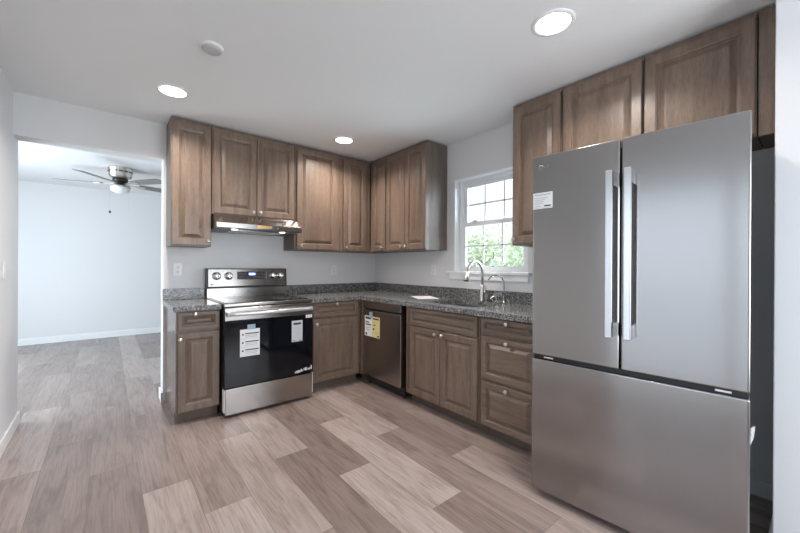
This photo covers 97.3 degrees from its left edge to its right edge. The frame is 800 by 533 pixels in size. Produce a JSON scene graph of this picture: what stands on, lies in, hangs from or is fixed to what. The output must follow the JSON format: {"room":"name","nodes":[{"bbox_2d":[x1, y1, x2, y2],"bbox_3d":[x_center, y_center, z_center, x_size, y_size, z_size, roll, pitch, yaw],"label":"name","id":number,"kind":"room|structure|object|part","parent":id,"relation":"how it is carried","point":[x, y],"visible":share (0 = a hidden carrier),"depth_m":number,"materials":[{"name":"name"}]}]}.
{"room":"kitchen","nodes":[
{"label":"kitchen","id":0,"kind":"room"},
{"bbox_2d":[0,68,17,439],"bbox_3d":[-1.147,-0.021,0.454,0.120,2.493,5.800,0,0,-40],"label":"wall","id":1,"kind":"structure","parent":0,"point":[8,142],"depth_m":2.45,"materials":[{"name":"white paint"}]},
{"bbox_2d":[2,261,5,278],"bbox_3d":[-2.629,0.021,2.337,0.010,0.116,0.072,0,0,-40],"label":"light switch","id":2,"kind":"object","parent":1,"relation":"attached to","point":[3,262],"visible":1,"depth_m":2.32,"materials":[{"name":"white plastic"}]},
{"bbox_2d":[0,411,19,457],"bbox_3d":[-2.059,1.174,1.649,0.014,0.092,2.834,0,0,-40],"label":"baseboard","id":3,"kind":"structure","parent":1,"relation":"attached to","point":[11,429],"depth_m":2.44,"materials":[{"name":"white"}]},
{"bbox_2d":[18,180,160,339],"bbox_3d":[-4.745,-0.045,6.188,5.080,2.493,0.120,0,0,-40],"label":"wall","id":4,"kind":"structure","parent":0,"point":[83,267],"depth_m":5.76,"materials":[{"name":"white paint"}]},
{"bbox_2d":[18,327,160,345],"bbox_3d":[-4.701,1.152,6.144,4.800,0.100,0.014,0,0,-40],"label":"baseboard","id":5,"kind":"structure","parent":4,"relation":"attached to","point":[54,339],"depth_m":5.77,"materials":[{"name":"white"}]},
{"bbox_2d":[13,91,374,401],"bbox_3d":[-1.631,-0.027,3.670,3.249,2.493,0.165,0,0,-40],"label":"wall","id":6,"kind":"structure","parent":0,"point":[39,120],"depth_m":3.17,"materials":[{"name":"white paint"}]},
{"bbox_2d":[159,387,163,402],"bbox_3d":[-2.184,1.172,3.216,0.020,0.092,0.193,0,0,-40],"label":"jamb","id":7,"kind":"object","parent":6,"relation":"attached to","point":[161,394],"visible":1,"depth_m":3.15,"materials":[{"name":"white"}]},
{"bbox_2d":[173,263,181,275],"bbox_3d":[-2.035,0.029,3.221,0.072,0.116,0.009,0,0,-40],"label":"wall outlet","id":8,"kind":"object","parent":6,"relation":"attached to","point":[177,267],"visible":1,"depth_m":3.22,"materials":[{"name":"white plastic"}]},
{"bbox_2d":[162,288,204,299],"bbox_3d":[-1.992,0.253,3.250,0.334,0.100,0.020,0,0,-40],"label":"backsplash","id":9,"kind":"structure","parent":6,"relation":"attached to","point":[183,293],"depth_m":3.24,"materials":[{"name":"stone"}]},
{"bbox_2d":[166,116,211,247],"bbox_3d":[-1.877,-0.718,3.133,0.305,1.083,0.340,0,0,-40],"label":"upper cabinet","id":10,"kind":"object","parent":6,"relation":"attached to","point":[188,150],"visible":1,"depth_m":3.03,"materials":[{"name":"brown wood"}]},
{"bbox_3d":[-2.011,-0.719,3.068,0.016,1.083,0.269,0,0,-40],"label":"panel","id":11,"kind":"part","parent":10,"relation":"part of","materials":[{"name":"brown wood"}]},
{"bbox_2d":[211,126,293,220],"bbox_3d":[-1.462,-0.865,3.478,0.764,0.787,0.340,0,0,-40],"label":"upper cabinet","id":12,"kind":"object","parent":6,"relation":"attached to","point":[252,175],"visible":0.96,"depth_m":3.34,"materials":[{"name":"brown wood"}]},
{"bbox_3d":[-1.522,-0.855,3.260,0.370,0.747,0.020,0,0,-40],"label":"door","id":13,"kind":"part","parent":12,"relation":"part of","materials":[{"name":"brown wood"}]},
{"bbox_2d":[211,214,301,235],"bbox_3d":[-1.419,-0.398,3.428,0.766,0.144,0.475,0,0,-40],"label":"range hood","id":14,"kind":"object","parent":12,"relation":"attached to","point":[220,223],"visible":0.98,"depth_m":3.27,"materials":[{"name":"silver metal"}]},
{"bbox_3d":[-1.233,-0.853,3.500,0.368,0.747,0.020,0,0,-40],"label":"door","id":15,"kind":"part","parent":12,"relation":"part of","materials":[{"name":"brown wood"}]},
{"bbox_2d":[284,145,339,251],"bbox_3d":[-0.962,-0.715,3.894,0.529,1.083,0.340,0,0,-40],"label":"upper cabinet","id":16,"kind":"object","parent":6,"relation":"attached to","point":[316,172],"visible":0.96,"depth_m":3.77,"materials":[{"name":"brown wood"}]},
{"bbox_3d":[-1.182,-0.715,3.757,0.016,1.083,0.269,0,0,-40],"label":"panel","id":17,"kind":"part","parent":16,"relation":"part of","materials":[{"name":"brown wood"}]},
{"bbox_2d":[285,282,374,293],"bbox_3d":[-0.798,0.258,4.243,1.233,0.100,0.020,0,0,-40],"label":"backsplash","id":18,"kind":"structure","parent":6,"relation":"attached to","point":[342,287],"depth_m":4.19,"materials":[{"name":"stone"}]},
{"bbox_2d":[331,265,336,274],"bbox_3d":[-0.797,0.044,4.251,0.072,0.116,0.009,0,0,-40],"label":"wall outlet","id":19,"kind":"object","parent":6,"relation":"attached to","point":[333,267],"visible":1,"depth_m":4.25,"materials":[{"name":"white plastic"}]},
{"bbox_2d":[336,155,376,253],"bbox_3d":[-0.488,-0.713,4.289,0.697,1.083,0.340,0,0,-40],"label":"upper cabinet","id":20,"kind":"object","parent":6,"relation":"attached to","point":[355,174],"visible":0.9,"depth_m":4.09,"materials":[{"name":"brown wood"}]},
{"bbox_3d":[-0.524,-0.702,4.091,0.308,1.043,0.020,0,0,-40],"label":"door","id":21,"kind":"part","parent":20,"relation":"part of","materials":[{"name":"brown wood"}]},
{"bbox_2d":[0,332,772,532],"bbox_3d":[-1.653,1.271,2.478,4.800,0.100,9.550,0,0,-40],"label":"floor","id":22,"kind":"structure","parent":0,"point":[94,447],"depth_m":2.15,"materials":[{"name":"plastic"}]},
{"bbox_2d":[165,307,219,422],"bbox_3d":[-1.780,0.783,3.006,0.306,0.874,0.672,0,0,-40],"label":"base cabinet","id":23,"kind":"object","parent":22,"relation":"on","point":[192,338],"visible":0.98,"depth_m":2.78,"materials":[{"name":"brown wood"}]},
{"bbox_3d":[-1.914,0.782,2.941,0.016,0.874,0.601,0,0,-40],"label":"panel","id":24,"kind":"part","parent":23,"relation":"part of","materials":[{"name":"brown wood"}]},
{"bbox_2d":[162,288,221,311],"bbox_3d":[-1.786,0.274,3.002,0.334,0.140,0.666,0,0,-40],"label":"countertop","id":25,"kind":"structure","parent":23,"relation":"on","point":[183,299],"depth_m":3.13,"materials":[{"name":"stone"}]},
{"bbox_3d":[-1.589,0.818,2.781,0.288,0.610,0.020,0,0,-40],"label":"door","id":26,"kind":"part","parent":23,"relation":"part of","materials":[{"name":"brown wood"}]},
{"bbox_3d":[-1.587,0.424,2.781,0.288,0.138,0.020,0,0,-40],"label":"drawer","id":27,"kind":"part","parent":23,"relation":"part of","materials":[{"name":"brown wood"}]},
{"bbox_2d":[205,268,312,415],"bbox_3d":[-1.318,0.622,3.300,0.763,1.200,0.789,0,0,-40],"label":"range","id":28,"kind":"object","parent":22,"relation":"on","point":[266,333],"visible":1,"depth_m":3.08,"materials":[{"name":"silver metal"}]},
{"bbox_3d":[-1.737,0.092,3.338,0.072,0.072,0.041,0,0,-40],"label":"control knob","id":29,"kind":"part","parent":28,"relation":"part of","materials":[{"name":"silver metal"}]},
{"bbox_3d":[-1.655,0.092,3.406,0.072,0.072,0.041,0,0,-40],"label":"control knob","id":30,"kind":"part","parent":28,"relation":"part of","materials":[{"name":"silver metal"}]},
{"bbox_3d":[-1.538,0.110,3.567,0.739,0.174,0.088,0,0,-40],"label":"control panel","id":31,"kind":"part","parent":28,"relation":"part of","materials":[{"name":"silver metal"}]},
{"bbox_2d":[206,294,312,306],"bbox_3d":[-1.333,0.312,3.319,0.763,0.030,0.698,0,0,-40],"label":"cooktop","id":32,"kind":"object","parent":28,"relation":"in","point":[227,300],"depth_m":3.18,"materials":[{"name":"black ceramic"}]},
{"bbox_3d":[-1.122,1.093,3.062,0.751,0.212,0.046,0,0,-40],"label":"storage drawer","id":33,"kind":"part","parent":28,"relation":"part of","materials":[{"name":"silver metal"}]},
{"bbox_3d":[-1.119,0.388,3.062,0.757,0.106,0.044,0,0,-40],"label":"oven door","id":34,"kind":"part","parent":28,"relation":"part of","materials":[{"name":"silver metal"}]},
{"bbox_3d":[-1.121,0.711,3.062,0.757,0.538,0.044,0,0,-40],"label":"door glass","id":35,"kind":"part","parent":28,"relation":"part of","materials":[{"name":"black glass"}]},
{"bbox_3d":[-1.085,0.386,3.021,0.731,0.036,0.065,0,0,-40],"label":"door handle","id":36,"kind":"part","parent":28,"relation":"part of","materials":[{"name":"grey metal"}]},
{"bbox_3d":[-1.324,0.093,3.682,0.072,0.072,0.041,0,0,-40],"label":"control knob","id":37,"kind":"part","parent":28,"relation":"part of","materials":[{"name":"silver metal"}]},
{"bbox_3d":[-1.263,0.094,3.732,0.072,0.072,0.041,0,0,-40],"label":"control knob","id":38,"kind":"part","parent":28,"relation":"part of","materials":[{"name":"silver metal"}]},
{"bbox_2d":[312,300,359,388],"bbox_3d":[-0.839,0.787,3.789,0.584,0.874,0.672,0,0,-40],"label":"base cabinet","id":39,"kind":"object","parent":22,"relation":"on","point":[336,324],"visible":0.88,"depth_m":3.56,"materials":[{"name":"brown wood"}]},
{"bbox_3d":[-0.646,0.428,3.563,0.508,0.138,0.020,0,0,-40],"label":"drawer","id":40,"kind":"part","parent":39,"relation":"part of","materials":[{"name":"brown wood"}]},
{"bbox_2d":[360,300,368,381],"bbox_3d":[-0.395,0.789,3.776,0.074,0.874,0.127,0,0,-40],"label":"cabinet filler","id":41,"kind":"object","parent":22,"relation":"on","point":[364,376],"visible":0.57,"depth_m":3.74,"materials":[{"name":"brown wood"}]},
{"bbox_3d":[-0.398,0.745,3.736,0.018,0.786,0.070,0,0,-40],"label":"panel","id":42,"kind":"part","parent":41,"relation":"part of","materials":[{"name":"brown wood"}]},
{"bbox_2d":[363,300,409,398],"bbox_3d":[0.046,0.793,3.652,0.630,0.872,0.622,0,0,-40],"label":"dishwasher","id":43,"kind":"object","parent":22,"relation":"on","point":[384,324],"visible":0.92,"depth_m":3.39,"materials":[{"name":"silver metal"}]},
{"bbox_3d":[-0.163,0.437,3.476,0.037,0.022,0.582,0,0,-40],"label":"pocket handle","id":44,"kind":"part","parent":43,"relation":"part of","materials":[{"name":"black plastic"}]},
{"bbox_2d":[406,306,486,431],"bbox_3d":[0.541,0.795,3.071,0.672,0.874,0.828,0,0,-40],"label":"base cabinet","id":45,"kind":"object","parent":22,"relation":"on","point":[443,349],"visible":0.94,"depth_m":2.82,"materials":[{"name":"brown wood"}]},
{"bbox_2d":[285,282,532,322],"bbox_3d":[0.046,0.283,3.228,1.233,0.140,2.662,0,0,-40],"label":"countertop","id":46,"kind":"structure","parent":45,"relation":"on","point":[517,307],"depth_m":3.43,"materials":[{"name":"stone"}]},
{"bbox_2d":[411,296,438,298],"bbox_3d":[0.248,0.313,3.567,0.210,0.002,0.320,0,0,-12],"label":"paper sheet","id":47,"kind":"object","parent":46,"relation":"on","point":[417,297],"visible":0.93,"depth_m":3.54,"materials":[{"name":"white paper"}]},
{"bbox_2d":[448,303,483,307],"bbox_3d":[0.560,0.444,3.043,0.430,0.176,0.565,0,0,-40],"label":"sink","id":48,"kind":"object","parent":46,"relation":"in","point":[456,304],"visible":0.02,"depth_m":3.30,"materials":[{"name":"silver metal"}]},
{"bbox_2d":[463,260,486,300],"bbox_3d":[0.672,0.129,3.125,0.300,0.373,0.094,0,0,-40],"label":"kitchen faucet","id":49,"kind":"object","parent":46,"relation":"on","point":[483,289],"visible":1,"depth_m":3.19,"materials":[{"name":"silver metal"}]},
{"bbox_3d":[0.673,0.059,3.143,0.244,0.233,0.024,0,0,-43],"label":"spout","id":50,"kind":"part","parent":49,"relation":"part of","materials":[{"name":"silver metal"}]},
{"bbox_2d":[488,275,506,302],"bbox_3d":[0.842,0.195,3.048,0.171,0.245,0.047,0,0,3],"label":"filter faucet","id":51,"kind":"object","parent":46,"relation":"on","point":[504,296],"visible":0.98,"depth_m":3.04,"materials":[{"name":"silver metal"}]},
{"bbox_3d":[0.831,0.159,3.041,0.151,0.175,0.009,0,0,-6],"label":"spout","id":52,"kind":"part","parent":51,"relation":"part of","materials":[{"name":"silver metal"}]},
{"bbox_3d":[0.207,0.831,3.010,0.020,0.602,0.372,0,0,-40],"label":"door","id":53,"kind":"part","parent":45,"relation":"part of","materials":[{"name":"brown wood"}]},
{"bbox_3d":[0.330,0.441,2.864,0.020,0.152,0.750,0,0,-40],"label":"drawer","id":54,"kind":"part","parent":45,"relation":"part of","materials":[{"name":"brown wood"}]},
{"bbox_3d":[0.449,0.833,2.719,0.020,0.602,0.372,0,0,-40],"label":"door","id":55,"kind":"part","parent":45,"relation":"part of","materials":[{"name":"brown wood"}]},
{"bbox_2d":[480,317,533,451],"bbox_3d":[0.956,0.798,2.571,0.672,0.874,0.462,0,0,-40],"label":"base cabinet","id":56,"kind":"object","parent":22,"relation":"on","point":[507,355],"visible":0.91,"depth_m":2.38,"materials":[{"name":"brown wood"}]},
{"bbox_3d":[0.729,0.979,2.381,0.020,0.314,0.434,0,0,-40],"label":"drawer","id":57,"kind":"part","parent":56,"relation":"part of","materials":[{"name":"brown wood"}]},
{"bbox_3d":[0.732,0.423,2.381,0.020,0.110,0.434,0,0,-40],"label":"drawer","id":58,"kind":"part","parent":56,"relation":"part of","materials":[{"name":"brown wood"}]},
{"bbox_3d":[0.731,0.650,2.381,0.020,0.304,0.434,0,0,-40],"label":"drawer","id":59,"kind":"part","parent":56,"relation":"part of","materials":[{"name":"brown wood"}]},
{"bbox_2d":[532,110,754,532],"bbox_3d":[1.300,0.323,1.885,0.921,1.828,0.857,0,0,-44],"label":"refrigerator","id":60,"kind":"object","parent":22,"relation":"on","point":[641,308],"visible":1,"depth_m":1.54,"materials":[{"name":"grey metal"}]},
{"bbox_3d":[0.891,-0.058,1.793,0.072,1.065,0.414,0,0,-44],"label":"door","id":61,"kind":"part","parent":60,"relation":"part of","materials":[{"name":"silver metal"}]},
{"bbox_3d":[0.967,-0.056,1.617,0.067,0.762,0.029,0,0,-44],"label":"door handle","id":62,"kind":"part","parent":60,"relation":"part of","materials":[{"name":"silver metal"}]},
{"bbox_3d":[1.018,-0.056,1.564,0.067,0.762,0.029,0,0,-44],"label":"door handle","id":63,"kind":"part","parent":60,"relation":"part of","materials":[{"name":"silver metal"}]},
{"bbox_3d":[1.036,0.850,1.640,0.072,0.703,0.843,0,0,-44],"label":"freezer drawer","id":64,"kind":"part","parent":60,"relation":"part of","materials":[{"name":"silver metal"}]},
{"bbox_3d":[1.188,-0.056,1.488,0.072,1.065,0.422,0,0,-44],"label":"door","id":65,"kind":"part","parent":60,"relation":"part of","materials":[{"name":"silver metal"}]},
{"bbox_2d":[0,0,775,195],"bbox_3d":[-1.638,-1.322,2.457,5.080,0.100,9.820,0,0,-40],"label":"ceiling","id":66,"kind":"structure","parent":0,"point":[387,76],"depth_m":2.15,"materials":[{"name":"white paint"}]},
{"bbox_2d":[52,165,160,212],"bbox_3d":[-3.692,-0.984,4.644,1.308,0.601,1.254,0,0,-40],"label":"ceiling fan","id":67,"kind":"object","parent":66,"relation":"hanging from","point":[120,175],"visible":1,"depth_m":4.52,"materials":[{"name":"silver metal"}]},
{"bbox_3d":[-4.066,-1.083,4.440,0.480,0.035,0.139,0,0,-22],"label":"blade","id":68,"kind":"part","parent":67,"relation":"part of","materials":[{"name":"grey wood"}]},
{"bbox_3d":[-3.629,-1.081,4.164,0.139,0.035,0.480,0,0,-4],"label":"blade","id":69,"kind":"part","parent":67,"relation":"part of","materials":[{"name":"grey wood"}]},
{"bbox_3d":[-3.658,-0.992,4.603,0.220,0.078,0.220,0,0,-40],"label":"lamp shade","id":70,"kind":"part","parent":67,"relation":"part of","materials":[{"name":"white glass"}]},
{"bbox_3d":[-3.231,-1.079,4.495,0.480,0.035,0.139,0,0,14],"label":"blade","id":71,"kind":"part","parent":67,"relation":"part of","materials":[{"name":"grey wood"}]},
{"bbox_3d":[-3.423,-1.081,4.975,0.139,0.035,0.480,0,0,32],"label":"blade","id":72,"kind":"part","parent":67,"relation":"part of","materials":[{"name":"grey wood"}]},
{"bbox_2d":[155,83,189,97],"bbox_3d":[-1.645,-1.269,2.550,0.214,0.007,0.214,0,0,-40],"label":"recessed light","id":73,"kind":"object","parent":66,"relation":"in","point":[170,90],"visible":1,"depth_m":2.53,"materials":[{"name":"white plastic"}]},
{"bbox_2d":[200,40,223,55],"bbox_3d":[-1.087,-1.255,2.033,0.124,0.027,0.124,0,0,-40],"label":"smoke detector","id":74,"kind":"object","parent":66,"relation":"attached to","point":[212,48],"visible":1,"depth_m":2.01,"materials":[{"name":"white plastic"}]},
{"bbox_2d":[333,136,354,143],"bbox_3d":[-0.561,-1.264,3.526,0.214,0.007,0.214,0,0,-40],"label":"recessed light","id":75,"kind":"object","parent":66,"relation":"in","point":[339,139],"visible":1,"depth_m":3.51,"materials":[{"name":"white plastic"}]},
{"bbox_2d":[531,8,575,36],"bbox_3d":[0.791,-1.255,1.819,0.214,0.007,0.214,0,0,-40],"label":"recessed light","id":76,"kind":"object","parent":66,"relation":"in","point":[553,22],"visible":1,"depth_m":1.81,"materials":[{"name":"white plastic"}]},
{"bbox_2d":[375,122,774,482],"bbox_3d":[0.249,-0.018,4.053,0.130,2.493,9.550,0,0,-40],"label":"wall","id":77,"kind":"structure","parent":0,"point":[490,150],"depth_m":1.93,"materials":[{"name":"white paint"}]},
{"bbox_2d":[371,156,401,252],"bbox_3d":[-0.158,-0.711,4.178,0.340,1.083,0.312,0,0,-40],"label":"upper cabinet","id":78,"kind":"object","parent":77,"relation":"attached to","point":[378,167],"visible":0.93,"depth_m":4.07,"materials":[{"name":"brown wood"}]},
{"bbox_3d":[-0.242,-0.711,4.108,0.020,1.083,0.312,0,0,-40],"label":"frame","id":79,"kind":"part","parent":78,"relation":"part of","materials":[{"name":"brown wood"}]},
{"bbox_3d":[-0.243,-0.701,4.078,0.020,1.043,0.254,0,0,-40],"label":"door","id":80,"kind":"part","parent":78,"relation":"part of","materials":[{"name":"brown wood"}]},
{"bbox_2d":[386,140,446,251],"bbox_3d":[0.152,-0.709,3.805,0.340,1.083,0.650,0,0,-40],"label":"upper cabinet","id":81,"kind":"object","parent":77,"relation":"attached to","point":[416,183],"visible":1,"depth_m":3.62,"materials":[{"name":"brown wood"}]},
{"bbox_3d":[-0.047,-0.700,3.842,0.020,1.043,0.314,0,0,-40],"label":"door","id":82,"kind":"part","parent":81,"relation":"part of","materials":[{"name":"brown wood"}]},
{"bbox_3d":[0.068,-0.709,3.735,0.020,1.083,0.650,0,0,-40],"label":"frame","id":83,"kind":"part","parent":81,"relation":"part of","materials":[{"name":"brown wood"}]},
{"bbox_3d":[0.158,-0.698,3.595,0.020,1.043,0.316,0,0,-40],"label":"door","id":84,"kind":"part","parent":81,"relation":"part of","materials":[{"name":"brown wood"}]},
{"bbox_3d":[0.382,-0.707,3.583,0.269,1.083,0.016,0,0,-40],"label":"panel","id":85,"kind":"part","parent":81,"relation":"part of","materials":[{"name":"brown wood"}]},
{"bbox_2d":[431,265,435,274],"bbox_3d":[0.364,0.038,3.804,0.009,0.116,0.072,0,0,-40],"label":"wall outlet","id":86,"kind":"object","parent":77,"relation":"attached to","point":[433,267],"visible":1,"depth_m":3.80,"materials":[{"name":"white plastic"}]},
{"bbox_2d":[375,282,532,304],"bbox_3d":[0.520,0.265,3.607,0.020,0.100,2.640,0,0,-40],"label":"backsplash","id":87,"kind":"structure","parent":77,"relation":"attached to","point":[526,298],"depth_m":3.52,"materials":[{"name":"stone"}]},
{"bbox_2d":[446,166,530,281],"bbox_3d":[0.837,-0.375,3.321,0.164,1.012,0.925,0,0,-40],"label":"window","id":88,"kind":"structure","parent":77,"relation":"in","point":[462,186],"depth_m":3.43,"materials":[{"name":"white"}]},
{"bbox_3d":[0.814,0.063,3.303,0.109,0.026,0.925,0,0,-40],"label":"sill","id":89,"kind":"part","parent":88,"relation":"part of","materials":[{"name":"white"}]},
{"bbox_3d":[0.905,-0.618,3.347,0.026,0.433,0.728,0,0,-40],"label":"sash","id":90,"kind":"part","parent":88,"relation":"part of","materials":[{"name":"white"}]},
{"bbox_3d":[0.882,-0.202,3.330,0.026,0.480,0.728,0,0,-40],"label":"sash","id":91,"kind":"part","parent":88,"relation":"part of","materials":[{"name":"white"}]},
{"bbox_2d":[511,88,562,246],"bbox_3d":[1.095,-0.703,2.671,0.340,1.083,0.384,0,0,-40],"label":"upper cabinet","id":92,"kind":"object","parent":77,"relation":"attached to","point":[537,122],"visible":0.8,"depth_m":2.62,"materials":[{"name":"brown wood"}]},
{"bbox_2d":[563,56,644,150],"bbox_3d":[1.386,-0.939,2.346,0.309,0.607,0.478,0,0,-40],"label":"upper cabinet","id":93,"kind":"object","parent":77,"relation":"attached to","point":[608,105],"visible":0.59,"depth_m":2.22,"materials":[{"name":"brown wood"}]},
{"bbox_2d":[644,4,775,150],"bbox_3d":[1.720,-0.937,1.945,0.309,0.607,0.555,0,0,-40],"label":"upper cabinet","id":94,"kind":"object","parent":77,"relation":"attached to","point":[729,68],"visible":0.66,"depth_m":1.81,"materials":[{"name":"brown wood"}]},
{"bbox_3d":[1.582,-0.927,1.885,0.020,0.567,0.456,0,0,-40],"label":"door","id":95,"kind":"part","parent":94,"relation":"part of","materials":[{"name":"brown wood"}]},
{"bbox_3d":[1.852,-0.936,1.817,0.269,0.607,0.016,0,0,-40],"label":"panel","id":96,"kind":"part","parent":94,"relation":"part of","materials":[{"name":"brown wood"}]},
{"bbox_2d":[750,476,772,500],"bbox_3d":[1.677,1.193,2.216,0.014,0.092,0.990,0,0,-40],"label":"baseboard","id":97,"kind":"structure","parent":77,"relation":"attached to","point":[758,487],"depth_m":1.89,"materials":[{"name":"white"}]},
{"bbox_2d":[772,0,799,532],"bbox_3d":[1.829,-0.007,1.612,0.560,2.493,0.125,0,0,-40],"label":"wall","id":98,"kind":"structure","parent":0,"point":[786,365],"depth_m":1.45,"materials":[{"name":"white paint"}]},
{"bbox_2d":[769,514,772,532],"bbox_3d":[1.813,1.194,1.604,0.560,0.092,0.153,0,0,-40],"label":"baseboard","id":99,"kind":"structure","parent":98,"relation":"attached to","point":[770,528],"depth_m":1.55,"materials":[{"name":"white"}]},
{"label":"outside","id":100,"kind":"structure","parent":0,"visible":0},
{"bbox_3d":[15.090,1.840,17.476,39.870,0.100,80.000,0,0,-40],"label":"ground","id":101,"kind":"structure","parent":100,"visible":0},
{"bbox_2d":[467,228,523,271],"bbox_3d":[3.845,0.095,14.453,2.920,3.293,3.058,0,0,-40],"label":"tree","id":102,"kind":"object","parent":101,"relation":"on","point":[517,249],"visible":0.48,"depth_m":14.08,"materials":[{"name":"green plant"}]},
{"bbox_2d":[474,216,523,266],"bbox_3d":[6.308,-0.584,20.870,4.405,4.659,4.177,0,0,-40],"label":"tree","id":103,"kind":"object","parent":101,"relation":"on","point":[517,263],"visible":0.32,"depth_m":20.62,"materials":[{"name":"green plant"}]}
]}

